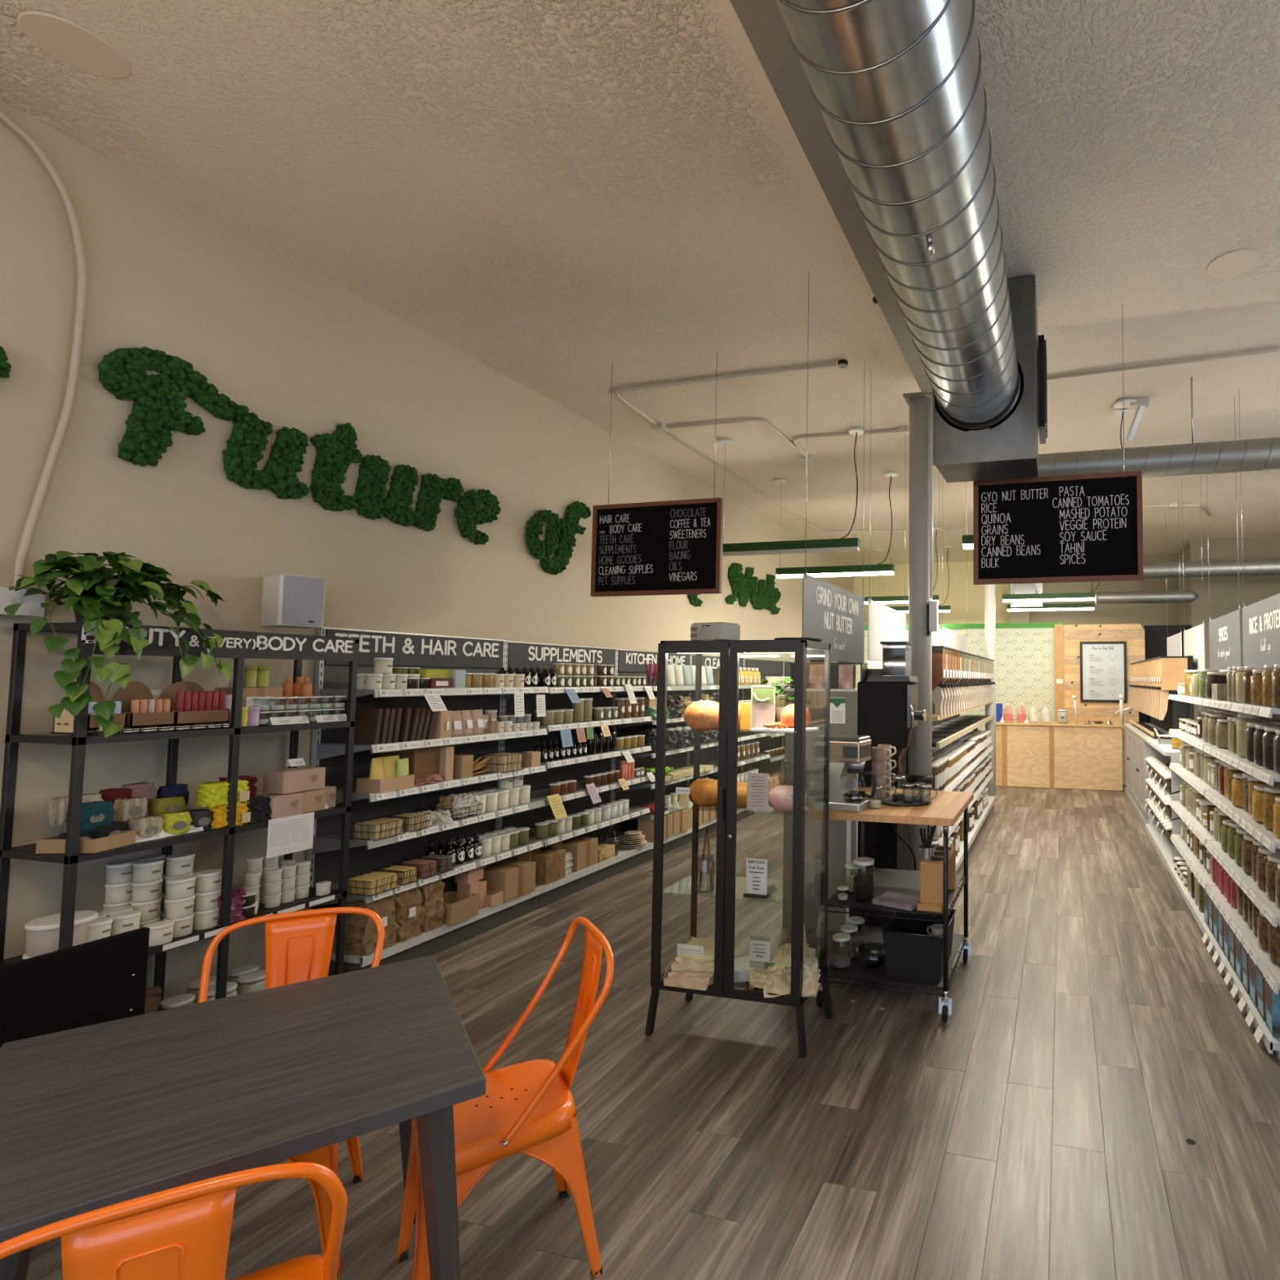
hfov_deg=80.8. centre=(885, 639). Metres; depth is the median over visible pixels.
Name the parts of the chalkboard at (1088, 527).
frame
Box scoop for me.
[1163,783,1167,795]
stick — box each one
[220,694,231,724]
[228,665,244,687]
[240,706,248,726]
[243,665,257,687]
[247,706,260,726]
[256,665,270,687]
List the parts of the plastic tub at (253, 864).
lid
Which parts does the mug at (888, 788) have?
handle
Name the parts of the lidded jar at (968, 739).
lid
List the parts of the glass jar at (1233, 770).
lid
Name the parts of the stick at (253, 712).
lid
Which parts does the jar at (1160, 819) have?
lid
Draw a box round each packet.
[217,888,248,926]
[368,756,384,791]
[382,755,399,778]
[395,758,408,777]
[564,866,572,875]
[565,851,573,861]
[565,860,573,868]
[644,777,671,782]
[666,772,683,777]
[667,768,693,774]
[671,775,682,779]
[677,766,703,770]
[682,772,693,777]
[687,764,713,768]
[703,767,713,771]
[737,702,741,728]
[740,702,751,729]
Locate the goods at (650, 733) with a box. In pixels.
[639,726,669,753]
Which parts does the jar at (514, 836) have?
lid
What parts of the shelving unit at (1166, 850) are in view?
panel, panel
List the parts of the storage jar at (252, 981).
lid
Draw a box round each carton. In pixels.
[112,808,197,826]
[212,687,283,724]
[355,774,414,793]
[377,746,439,777]
[418,669,451,678]
[429,678,452,688]
[431,710,452,738]
[437,746,453,781]
[442,891,479,924]
[450,669,466,688]
[453,754,473,778]
[477,860,536,902]
[486,720,497,733]
[494,826,540,863]
[520,751,540,767]
[532,835,565,884]
[560,835,598,871]
[637,813,672,840]
[644,696,657,707]
[671,808,688,835]
[685,805,702,828]
[702,806,715,822]
[715,805,717,817]
[768,773,784,786]
[768,777,777,791]
[769,771,784,774]
[1204,888,1208,926]
[1208,893,1213,934]
[1213,902,1218,942]
[1217,909,1223,951]
[1222,916,1229,961]
[1228,924,1235,972]
[1235,934,1242,982]
[1241,942,1249,995]
[1248,954,1257,1008]
[1256,964,1265,1022]
[1264,977,1279,1038]
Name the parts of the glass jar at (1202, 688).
lid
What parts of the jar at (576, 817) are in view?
lid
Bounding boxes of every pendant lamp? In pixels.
[717,426,863,556]
[774,471,897,577]
[849,526,942,604]
[874,545,952,613]
[962,408,1132,549]
[1002,581,1101,602]
[1006,582,1094,611]
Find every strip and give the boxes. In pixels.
[162,934,199,951]
[204,926,226,938]
[277,903,305,913]
[309,894,334,906]
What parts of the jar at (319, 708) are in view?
lid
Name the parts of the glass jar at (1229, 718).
lid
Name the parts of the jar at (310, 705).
lid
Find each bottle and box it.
[281,676,293,702]
[281,695,289,716]
[288,695,300,716]
[293,676,302,702]
[299,676,312,703]
[424,841,437,856]
[435,839,447,855]
[442,840,455,866]
[445,836,456,848]
[453,838,464,864]
[457,834,462,841]
[462,835,473,862]
[471,833,481,858]
[496,667,507,674]
[506,663,515,674]
[514,664,520,674]
[519,665,530,687]
[528,667,537,686]
[533,741,540,751]
[535,667,541,686]
[539,665,550,687]
[539,742,546,762]
[546,741,553,761]
[548,667,556,687]
[552,740,559,760]
[558,739,564,759]
[564,746,570,758]
[569,738,576,757]
[575,738,582,756]
[581,742,586,755]
[585,731,596,754]
[594,726,603,753]
[600,730,609,752]
[608,724,616,751]
[717,671,719,684]
[738,666,743,684]
[742,667,748,684]
[746,667,752,684]
[751,667,756,684]
[755,667,760,684]
[1212,857,1216,883]
[1215,860,1219,886]
[1217,863,1222,890]
[1219,866,1226,894]
[1224,871,1229,898]
[1226,875,1232,903]
[1231,879,1238,908]
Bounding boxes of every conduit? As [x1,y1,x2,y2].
[0,108,86,617]
[615,362,836,432]
[665,431,961,532]
[667,417,806,457]
[792,426,909,457]
[927,403,937,635]
[1047,346,1279,380]
[1142,502,1211,515]
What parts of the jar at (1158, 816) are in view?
lid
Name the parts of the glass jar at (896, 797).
lid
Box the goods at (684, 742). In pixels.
[669,724,691,748]
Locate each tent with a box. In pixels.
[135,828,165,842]
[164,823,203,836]
[267,716,292,724]
[285,757,305,766]
[288,715,309,724]
[312,714,334,722]
[331,714,346,721]
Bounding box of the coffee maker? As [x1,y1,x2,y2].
[822,734,875,812]
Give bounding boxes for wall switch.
[1056,679,1062,683]
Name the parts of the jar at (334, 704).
lid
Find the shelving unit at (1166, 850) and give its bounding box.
[1142,736,1184,866]
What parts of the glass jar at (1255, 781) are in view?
lid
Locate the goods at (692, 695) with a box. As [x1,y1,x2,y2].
[680,693,695,702]
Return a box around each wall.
[0,99,853,999]
[848,622,1062,731]
[853,561,1008,625]
[1030,552,1180,724]
[1054,623,1146,784]
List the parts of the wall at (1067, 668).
post, frame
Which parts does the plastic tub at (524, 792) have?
lid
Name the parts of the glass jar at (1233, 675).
lid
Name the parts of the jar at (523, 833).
lid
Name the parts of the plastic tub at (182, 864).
lid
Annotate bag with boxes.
[144,986,162,1013]
[331,893,400,956]
[395,886,426,943]
[419,880,444,933]
[435,795,453,816]
[451,794,467,817]
[462,792,479,815]
[746,967,768,988]
[763,942,820,997]
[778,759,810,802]
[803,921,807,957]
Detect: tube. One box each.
[88,702,97,715]
[111,701,121,714]
[130,699,139,713]
[138,699,147,712]
[146,698,155,712]
[154,698,163,712]
[162,698,170,711]
[175,691,184,711]
[182,691,191,711]
[190,691,198,711]
[197,690,205,711]
[204,690,212,711]
[211,690,218,710]
[217,690,225,710]
[619,760,625,778]
[622,760,627,779]
[626,762,631,778]
[630,759,634,777]
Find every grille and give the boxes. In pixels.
[281,574,324,626]
[1037,334,1047,444]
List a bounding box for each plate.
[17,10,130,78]
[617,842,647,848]
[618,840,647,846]
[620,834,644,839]
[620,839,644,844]
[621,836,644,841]
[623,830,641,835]
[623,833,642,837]
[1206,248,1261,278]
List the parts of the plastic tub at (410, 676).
lid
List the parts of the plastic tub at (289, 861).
lid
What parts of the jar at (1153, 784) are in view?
lid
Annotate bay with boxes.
[303,626,549,976]
[499,640,653,908]
[612,648,719,861]
[688,654,771,822]
[742,657,790,808]
[782,660,795,771]
[906,773,964,872]
[932,720,982,859]
[941,713,995,829]
[1166,693,1219,930]
[1201,698,1279,1058]
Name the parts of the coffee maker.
lid, carafe lid, filter spout, control panel, handle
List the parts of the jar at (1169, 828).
lid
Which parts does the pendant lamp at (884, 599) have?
power cord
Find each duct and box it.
[775,0,1018,424]
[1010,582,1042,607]
[1038,437,1279,477]
[1095,580,1198,604]
[1143,558,1279,578]
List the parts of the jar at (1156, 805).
lid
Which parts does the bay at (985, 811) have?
panel, shelf, shelf, shelf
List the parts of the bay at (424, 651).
panel, rail, shelf, shelf, shelf, kick panel, shelf, shelf, shelf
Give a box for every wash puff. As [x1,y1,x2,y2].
[47,793,103,826]
[57,831,93,839]
[65,800,114,833]
[93,821,129,839]
[98,787,132,804]
[113,796,147,822]
[121,782,156,807]
[128,815,164,838]
[147,795,185,816]
[155,783,189,805]
[159,811,192,835]
[185,808,213,830]
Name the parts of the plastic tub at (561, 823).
lid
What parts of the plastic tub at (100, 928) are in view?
lid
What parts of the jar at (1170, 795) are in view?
lid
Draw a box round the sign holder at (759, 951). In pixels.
[749,940,770,962]
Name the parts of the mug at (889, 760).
handle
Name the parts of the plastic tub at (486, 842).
lid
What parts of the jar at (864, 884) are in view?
lid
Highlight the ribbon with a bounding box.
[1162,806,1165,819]
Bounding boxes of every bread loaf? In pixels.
[684,699,719,730]
[688,777,717,806]
[716,782,746,808]
[768,785,806,811]
[780,703,810,728]
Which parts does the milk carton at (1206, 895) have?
panel, panel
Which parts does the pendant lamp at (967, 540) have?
power cord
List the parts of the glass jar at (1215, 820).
lid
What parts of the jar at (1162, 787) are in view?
lid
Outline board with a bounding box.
[750,727,818,733]
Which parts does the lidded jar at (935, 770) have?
lid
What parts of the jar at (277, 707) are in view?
lid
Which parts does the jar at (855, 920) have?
lid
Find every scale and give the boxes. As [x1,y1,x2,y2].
[866,659,884,678]
[1153,728,1173,744]
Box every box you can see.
[50,703,102,734]
[86,681,126,734]
[111,680,175,728]
[158,680,230,725]
[256,792,302,819]
[262,766,325,794]
[296,788,325,813]
[324,786,336,808]
[354,708,382,745]
[362,707,390,744]
[373,707,395,743]
[386,706,412,742]
[391,707,402,742]
[402,706,421,741]
[408,706,431,740]
[413,706,437,739]
[414,706,426,740]
[454,868,483,884]
[456,880,479,902]
[463,865,486,872]
[478,880,486,910]
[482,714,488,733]
[488,714,497,720]
[597,843,614,862]
[916,844,955,912]
[932,274,1038,482]
[995,703,1002,722]
[1211,684,1227,700]
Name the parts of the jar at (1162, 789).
lid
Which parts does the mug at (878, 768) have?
handle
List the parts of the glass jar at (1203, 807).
lid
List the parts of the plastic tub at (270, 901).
lid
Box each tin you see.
[121,728,133,733]
[133,728,140,733]
[140,727,151,733]
[151,727,158,732]
[157,726,168,731]
[168,726,174,731]
[174,725,185,730]
[185,724,191,729]
[191,724,201,729]
[200,724,206,728]
[206,724,216,728]
[216,723,222,728]
[221,723,231,728]
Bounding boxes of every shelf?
[666,725,826,733]
[827,866,965,922]
[827,925,965,995]
[906,714,994,789]
[1148,762,1179,794]
[1148,789,1179,820]
[1151,813,1173,845]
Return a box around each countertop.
[812,791,973,826]
[995,720,1124,727]
[1124,723,1169,738]
[1142,736,1183,756]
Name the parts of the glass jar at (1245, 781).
lid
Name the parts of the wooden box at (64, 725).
panel, panel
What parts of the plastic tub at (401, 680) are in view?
lid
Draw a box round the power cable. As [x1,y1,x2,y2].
[892,822,916,871]
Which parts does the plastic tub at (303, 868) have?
lid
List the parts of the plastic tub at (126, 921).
lid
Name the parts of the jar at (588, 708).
lid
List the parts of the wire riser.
leg, shelf plate, leg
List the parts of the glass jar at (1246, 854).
lid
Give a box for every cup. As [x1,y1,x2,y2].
[919,825,936,860]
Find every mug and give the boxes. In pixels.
[871,746,891,761]
[871,760,891,775]
[871,774,891,789]
[871,788,891,804]
[877,744,896,759]
[885,758,896,772]
[885,771,896,785]
[885,785,896,797]
[902,782,919,803]
[912,782,929,802]
[919,783,937,804]
[926,924,942,936]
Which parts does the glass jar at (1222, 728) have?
lid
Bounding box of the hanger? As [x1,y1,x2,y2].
[1190,377,1193,443]
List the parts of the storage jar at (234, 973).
lid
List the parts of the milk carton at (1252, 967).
panel, panel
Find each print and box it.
[121,871,131,875]
[122,923,133,927]
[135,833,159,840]
[148,908,157,912]
[181,924,190,928]
[188,826,199,831]
[269,817,310,847]
[279,720,289,723]
[294,760,303,764]
[297,719,306,722]
[323,717,332,720]
[338,716,346,719]
[428,696,444,707]
[515,698,523,711]
[567,691,577,700]
[679,948,701,954]
[749,865,764,889]
[750,776,764,806]
[753,943,765,957]
[831,711,843,721]
[1089,646,1119,696]
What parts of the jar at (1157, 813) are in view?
lid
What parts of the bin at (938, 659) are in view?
lid, lever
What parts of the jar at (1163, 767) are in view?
lid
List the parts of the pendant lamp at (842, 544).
power cord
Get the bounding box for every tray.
[35,830,136,853]
[50,716,102,734]
[87,711,126,729]
[125,710,175,727]
[174,708,230,724]
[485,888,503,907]
[773,637,822,641]
[881,795,932,806]
[932,724,969,729]
[932,728,962,733]
[932,732,954,738]
[932,737,944,746]
[938,721,975,725]
[946,719,980,723]
[953,716,985,719]
[960,715,990,717]
[1135,724,1151,728]
[1139,727,1156,731]
[1144,729,1162,734]
[1149,733,1169,738]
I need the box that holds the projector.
[689,622,740,640]
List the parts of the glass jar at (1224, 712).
lid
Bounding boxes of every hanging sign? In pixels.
[801,275,865,662]
[867,417,906,659]
[932,471,940,645]
[942,515,968,652]
[1164,488,1182,656]
[1181,474,1204,673]
[1206,397,1241,670]
[1238,388,1279,666]
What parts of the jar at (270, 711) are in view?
lid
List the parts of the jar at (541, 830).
lid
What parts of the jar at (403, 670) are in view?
lid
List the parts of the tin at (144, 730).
lid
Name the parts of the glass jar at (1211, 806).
lid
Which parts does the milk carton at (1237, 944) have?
panel, panel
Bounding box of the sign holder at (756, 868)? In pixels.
[742,857,768,898]
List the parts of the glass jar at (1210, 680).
lid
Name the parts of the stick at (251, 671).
lid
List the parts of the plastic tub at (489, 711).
lid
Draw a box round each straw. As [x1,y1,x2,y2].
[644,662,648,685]
[648,663,650,685]
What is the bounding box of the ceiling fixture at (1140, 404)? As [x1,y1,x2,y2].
[1113,397,1149,441]
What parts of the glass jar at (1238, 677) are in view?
lid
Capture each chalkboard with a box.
[590,351,723,596]
[973,304,1143,584]
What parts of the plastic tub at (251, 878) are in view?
lid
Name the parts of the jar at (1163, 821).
lid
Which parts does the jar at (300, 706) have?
lid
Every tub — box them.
[22,953,32,959]
[24,910,97,956]
[87,917,113,942]
[97,912,106,918]
[102,899,132,911]
[102,906,133,917]
[104,859,138,903]
[109,910,141,935]
[130,858,164,921]
[134,853,165,873]
[138,915,160,928]
[142,920,174,946]
[162,893,166,913]
[164,853,195,875]
[164,871,194,894]
[164,875,196,937]
[192,869,222,930]
[243,871,261,887]
[243,884,260,898]
[244,868,262,881]
[245,856,263,871]
[253,899,258,914]
[260,891,265,903]
[261,879,266,892]
[262,853,279,867]
[262,865,279,879]
[264,893,281,908]
[265,867,282,883]
[265,880,282,895]
[279,859,295,866]
[280,863,297,879]
[280,876,296,891]
[280,888,295,903]
[294,860,311,875]
[294,884,309,898]
[295,872,310,887]
[315,880,331,895]
[356,673,365,689]
[364,673,382,689]
[373,657,393,673]
[382,673,395,688]
[395,673,408,688]
[407,674,420,688]
[467,791,484,794]
[472,834,486,839]
[473,793,486,814]
[478,837,492,856]
[481,788,496,791]
[482,791,497,811]
[484,709,497,714]
[484,831,497,837]
[488,834,501,853]
[489,674,504,687]
[493,789,509,808]
[493,829,506,834]
[497,715,508,721]
[497,721,504,733]
[497,831,510,850]
[498,777,512,788]
[502,720,512,732]
[503,674,514,687]
[503,826,516,831]
[504,786,519,806]
[506,715,516,722]
[511,723,519,731]
[512,775,523,786]
[513,674,524,687]
[514,714,523,722]
[516,784,530,804]
[519,722,526,730]
[523,714,531,721]
[524,722,533,729]
[530,721,539,729]
[554,817,565,834]
[564,815,573,831]
[584,808,594,824]
[591,807,601,822]
[600,804,610,819]
[606,802,617,817]
[612,800,622,815]
[618,799,629,813]
[664,795,671,807]
[669,792,677,804]
[737,773,744,782]
[742,771,749,782]
[751,768,758,773]
[764,676,772,684]
[771,676,776,685]
[776,676,780,685]
[779,676,783,685]
[880,909,956,981]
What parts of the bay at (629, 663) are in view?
shelf, panel, rail, shelf, shelf, shelf, shelf, kick panel, shelf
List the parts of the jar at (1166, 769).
lid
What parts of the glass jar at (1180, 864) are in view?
lid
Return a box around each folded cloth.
[663,977,714,991]
[666,664,675,685]
[667,971,714,983]
[671,960,714,971]
[671,970,714,977]
[674,664,684,685]
[675,936,715,964]
[682,665,692,685]
[689,665,695,685]
[701,666,706,685]
[705,666,713,685]
[871,891,919,911]
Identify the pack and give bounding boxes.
[806,664,809,688]
[808,664,823,688]
[809,659,824,662]
[823,664,838,688]
[838,664,855,688]
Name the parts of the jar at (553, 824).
lid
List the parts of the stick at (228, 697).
lid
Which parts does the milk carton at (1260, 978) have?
panel, panel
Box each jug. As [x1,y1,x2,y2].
[1003,703,1013,722]
[1017,703,1026,722]
[1028,703,1038,723]
[1040,703,1050,723]
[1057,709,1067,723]
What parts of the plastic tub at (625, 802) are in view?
lid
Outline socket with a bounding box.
[837,359,848,368]
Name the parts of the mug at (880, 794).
handle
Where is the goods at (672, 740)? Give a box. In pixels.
[653,726,681,751]
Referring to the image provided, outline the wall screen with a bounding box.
[1143,625,1191,659]
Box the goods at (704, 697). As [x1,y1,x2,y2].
[701,693,714,700]
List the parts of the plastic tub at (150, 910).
lid, plastic tub, lid, plastic tub, lid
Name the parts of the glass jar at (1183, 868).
lid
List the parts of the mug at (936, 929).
handle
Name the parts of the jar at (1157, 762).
lid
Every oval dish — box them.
[595,833,622,840]
[598,837,622,844]
[598,840,622,845]
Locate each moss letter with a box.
[0,346,12,377]
[97,346,248,466]
[222,412,310,499]
[309,422,363,511]
[354,454,420,526]
[412,473,464,531]
[453,488,501,544]
[524,509,560,559]
[540,501,591,574]
[687,594,702,606]
[724,562,754,607]
[749,576,766,609]
[764,573,775,610]
[770,587,781,614]
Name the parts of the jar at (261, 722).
lid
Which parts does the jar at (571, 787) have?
lid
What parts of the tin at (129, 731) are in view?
lid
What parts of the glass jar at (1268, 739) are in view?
lid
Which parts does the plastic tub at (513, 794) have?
lid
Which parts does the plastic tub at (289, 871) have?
lid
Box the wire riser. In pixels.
[789,662,868,688]
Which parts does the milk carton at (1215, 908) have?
panel, panel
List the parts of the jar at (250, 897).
lid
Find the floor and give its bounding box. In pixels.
[26,784,1279,1279]
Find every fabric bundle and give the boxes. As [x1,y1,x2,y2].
[218,775,257,797]
[244,795,275,823]
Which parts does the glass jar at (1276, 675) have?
lid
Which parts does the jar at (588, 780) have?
lid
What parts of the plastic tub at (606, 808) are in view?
lid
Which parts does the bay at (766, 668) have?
panel, rail, shelf, shelf, shelf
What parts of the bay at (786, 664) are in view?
panel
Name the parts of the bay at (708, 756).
panel, rail, shelf, shelf, shelf, shelf, kick panel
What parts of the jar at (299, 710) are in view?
lid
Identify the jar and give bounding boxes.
[156,993,195,1011]
[186,975,216,1003]
[207,982,238,1000]
[226,964,259,990]
[236,969,266,995]
[240,891,256,906]
[242,903,256,917]
[253,697,271,710]
[258,711,270,724]
[266,711,284,719]
[268,697,285,710]
[280,710,297,711]
[281,697,297,709]
[293,696,309,709]
[297,709,310,719]
[306,696,321,708]
[306,709,320,721]
[318,708,333,717]
[320,696,333,708]
[329,708,345,716]
[330,695,345,707]
[392,666,408,674]
[407,666,420,674]
[407,678,418,688]
[418,678,430,688]
[465,672,471,687]
[471,672,483,687]
[482,673,494,687]
[505,830,519,848]
[515,826,529,844]
[534,710,546,724]
[534,822,548,838]
[541,711,555,724]
[544,819,558,835]
[548,782,560,795]
[551,710,564,724]
[553,662,564,675]
[555,675,564,687]
[556,781,568,794]
[560,709,573,723]
[563,663,572,675]
[564,675,572,687]
[564,779,576,791]
[568,813,581,828]
[569,663,580,675]
[571,675,579,686]
[571,697,584,722]
[577,811,588,826]
[578,675,586,686]
[579,663,586,675]
[582,697,592,721]
[583,775,594,787]
[585,675,593,686]
[586,664,594,675]
[591,706,599,719]
[591,773,600,786]
[592,675,597,686]
[593,707,604,719]
[596,664,606,675]
[596,675,606,686]
[597,773,607,784]
[601,706,611,719]
[604,771,613,782]
[605,664,613,675]
[605,675,613,686]
[610,675,619,686]
[610,706,617,719]
[610,769,619,782]
[615,697,624,718]
[616,737,623,750]
[619,675,625,685]
[621,736,631,748]
[624,676,630,684]
[624,697,631,717]
[626,735,637,747]
[629,676,635,685]
[631,697,638,716]
[634,734,644,746]
[634,768,639,777]
[635,676,640,685]
[636,767,644,776]
[637,697,644,716]
[640,676,645,685]
[737,745,739,760]
[739,744,745,759]
[743,743,750,758]
[748,742,754,757]
[753,742,759,755]
[764,750,770,754]
[768,749,774,756]
[773,748,778,755]
[775,694,780,706]
[777,747,782,755]
[779,694,784,706]
[831,932,851,968]
[836,885,848,900]
[839,924,858,958]
[844,861,864,892]
[846,915,865,948]
[853,857,874,900]
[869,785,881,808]
[892,775,905,800]
[931,763,939,791]
[931,825,939,839]
[932,752,944,756]
[932,760,945,789]
[932,761,942,791]
[933,758,946,787]
[935,756,948,785]
[939,825,942,836]
[942,755,953,781]
[943,755,955,779]
[945,753,957,777]
[947,751,959,775]
[947,757,951,783]
[948,836,953,846]
[949,751,960,773]
[950,828,958,855]
[951,749,962,772]
[953,748,964,770]
[954,785,961,791]
[955,737,964,742]
[955,746,965,768]
[955,825,959,852]
[956,746,967,767]
[958,745,968,766]
[958,817,964,839]
[959,782,964,791]
[960,743,970,764]
[960,780,966,791]
[961,742,972,763]
[962,778,968,791]
[964,741,975,760]
[964,742,973,762]
[964,777,970,791]
[965,775,973,792]
[966,737,976,759]
[967,773,973,792]
[967,779,969,791]
[968,737,977,758]
[968,773,975,792]
[968,808,972,831]
[969,736,978,757]
[969,769,976,791]
[969,807,973,828]
[970,797,979,819]
[971,735,980,755]
[972,734,981,755]
[973,768,977,790]
[974,767,978,787]
[975,765,980,786]
[976,733,985,751]
[977,733,986,750]
[977,764,983,782]
[977,795,981,816]
[978,762,985,780]
[978,793,982,814]
[979,732,988,748]
[979,734,984,751]
[980,736,982,754]
[980,791,986,808]
[981,735,983,752]
[981,760,986,777]
[981,765,982,783]
[982,759,987,777]
[982,789,987,806]
[983,787,988,804]
[986,755,991,771]
[1145,755,1155,769]
[1145,777,1154,790]
[1145,796,1154,809]
[1146,757,1157,770]
[1146,778,1157,790]
[1146,799,1157,813]
[1147,758,1159,769]
[1147,780,1159,794]
[1148,801,1158,815]
[1149,760,1160,774]
[1149,782,1161,796]
[1150,803,1159,814]
[1151,761,1162,773]
[1151,784,1163,798]
[1151,805,1162,820]
[1152,763,1164,777]
[1152,786,1164,800]
[1153,808,1163,822]
[1154,764,1166,778]
[1154,788,1166,800]
[1155,766,1168,779]
[1155,790,1168,805]
[1155,810,1165,826]
[1156,813,1168,828]
[1157,768,1170,783]
[1158,792,1170,808]
[1158,815,1169,831]
[1160,769,1171,784]
[1160,794,1171,810]
[1160,817,1172,834]
[1161,771,1171,788]
[1161,796,1171,813]
[1162,821,1172,838]
[1164,773,1171,790]
[1164,800,1171,816]
[1164,824,1172,840]
[1171,736,1183,748]
[1173,857,1185,870]
[1176,861,1186,875]
[1177,683,1180,693]
[1178,718,1191,729]
[1179,683,1182,694]
[1179,746,1183,764]
[1179,784,1183,803]
[1179,866,1187,879]
[1180,819,1185,839]
[1181,683,1185,694]
[1182,719,1194,731]
[1182,742,1195,767]
[1182,780,1188,806]
[1182,871,1187,885]
[1184,670,1187,695]
[1184,720,1197,733]
[1184,822,1187,843]
[1185,743,1195,769]
[1185,783,1191,810]
[1186,670,1193,695]
[1186,826,1191,846]
[1186,864,1191,892]
[1187,721,1197,733]
[1189,676,1191,695]
[1189,751,1194,772]
[1189,786,1194,813]
[1189,830,1194,851]
[1190,868,1195,897]
[1191,670,1199,697]
[1191,722,1197,735]
[1192,788,1204,817]
[1193,723,1198,736]
[1193,747,1199,775]
[1193,833,1196,855]
[1194,875,1199,904]
[1195,799,1208,820]
[1196,669,1200,697]
[1196,716,1202,737]
[1196,749,1204,777]
[1196,837,1199,859]
[1197,880,1204,911]
[1198,706,1211,719]
[1199,669,1220,697]
[1199,801,1207,824]
[1199,840,1204,863]
[1200,711,1214,739]
[1200,751,1208,779]
[1202,707,1216,715]
[1202,712,1223,742]
[1202,813,1207,827]
[1203,753,1217,782]
[1203,845,1207,868]
[1205,671,1228,698]
[1206,800,1217,831]
[1206,849,1210,873]
[1207,713,1229,744]
[1207,762,1217,785]
[1209,811,1215,835]
[1209,853,1213,877]
[1210,764,1216,788]
[1213,807,1221,839]
[1215,759,1222,791]
[1216,710,1233,712]
[1216,719,1232,748]
[1217,810,1231,844]
[1218,760,1226,794]
[1220,819,1234,851]
[1222,711,1237,718]
[1223,763,1229,796]
[1226,666,1233,700]
[1226,712,1239,718]
[1226,764,1244,800]
[1227,716,1237,751]
[1227,821,1241,858]
[1231,666,1244,702]
[1231,717,1249,753]
[1231,773,1244,807]
[1234,827,1248,866]
[1235,666,1252,702]
[1235,712,1262,756]
[1237,884,1243,914]
[1241,833,1255,874]
[1242,666,1263,703]
[1242,773,1251,811]
[1242,891,1248,921]
[1244,722,1273,760]
[1247,775,1264,814]
[1247,896,1253,928]
[1251,669,1279,704]
[1251,784,1275,822]
[1251,839,1263,880]
[1252,902,1260,937]
[1253,717,1276,719]
[1253,724,1279,764]
[1256,845,1279,890]
[1257,911,1271,951]
[1261,719,1279,723]
[1262,664,1279,706]
[1262,726,1279,768]
[1262,786,1279,830]
[1265,853,1279,900]
[1267,922,1279,964]
[1270,720,1279,724]
[1271,664,1279,707]
[1272,795,1279,837]
[1273,728,1279,773]
[1273,781,1279,786]
[1275,862,1279,908]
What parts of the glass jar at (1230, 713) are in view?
lid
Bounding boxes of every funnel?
[1084,718,1091,724]
[1105,718,1112,724]
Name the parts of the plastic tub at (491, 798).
lid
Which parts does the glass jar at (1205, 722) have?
lid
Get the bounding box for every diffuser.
[722,546,859,556]
[776,571,893,577]
[864,600,938,604]
[897,609,950,613]
[963,543,973,549]
[1002,597,1095,602]
[1007,607,1093,611]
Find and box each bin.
[905,645,946,717]
[932,647,950,716]
[932,647,953,715]
[932,648,955,714]
[932,649,959,713]
[932,650,964,711]
[942,651,966,711]
[946,652,968,710]
[951,653,973,708]
[954,650,961,712]
[964,653,970,709]
[968,653,974,708]
[968,654,977,706]
[968,656,982,706]
[968,657,984,705]
[968,657,987,703]
[970,654,976,707]
[973,655,980,706]
[973,658,990,702]
[977,656,982,705]
[981,657,986,704]
[983,657,989,703]
[984,659,994,702]
[986,658,991,702]
[987,659,992,702]
[991,660,995,701]
[1128,662,1133,708]
[1130,662,1134,708]
[1131,662,1136,709]
[1133,662,1137,710]
[1134,662,1138,711]
[1136,661,1141,711]
[1137,661,1142,711]
[1139,660,1144,712]
[1141,660,1146,713]
[1142,659,1148,714]
[1145,658,1150,715]
[1146,658,1152,715]
[1149,657,1155,716]
[1151,657,1157,718]
[1153,657,1159,719]
[1155,656,1188,719]
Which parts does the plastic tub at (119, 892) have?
lid, plastic tub, lid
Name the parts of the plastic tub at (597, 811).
lid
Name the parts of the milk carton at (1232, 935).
panel, panel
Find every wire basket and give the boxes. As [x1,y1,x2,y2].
[346,869,404,896]
[349,816,409,840]
[374,863,422,885]
[385,811,431,832]
[395,857,442,879]
[414,853,457,873]
[435,803,483,821]
[477,751,527,773]
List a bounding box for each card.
[423,693,447,711]
[514,691,524,716]
[536,694,546,716]
[546,793,567,819]
[560,729,573,747]
[564,688,581,702]
[576,728,586,742]
[585,782,601,804]
[586,727,594,739]
[600,688,613,697]
[600,724,611,737]
[617,777,629,790]
[622,751,634,762]
[624,684,637,703]
[644,686,655,698]
[646,772,654,782]
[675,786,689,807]
[676,943,703,956]
[788,792,793,799]
[1201,932,1208,943]
[1206,941,1213,952]
[1212,950,1218,962]
[1217,960,1224,973]
[1223,971,1231,985]
[1230,983,1238,998]
[1237,995,1246,1012]
[1244,1009,1254,1026]
[1253,1025,1263,1043]

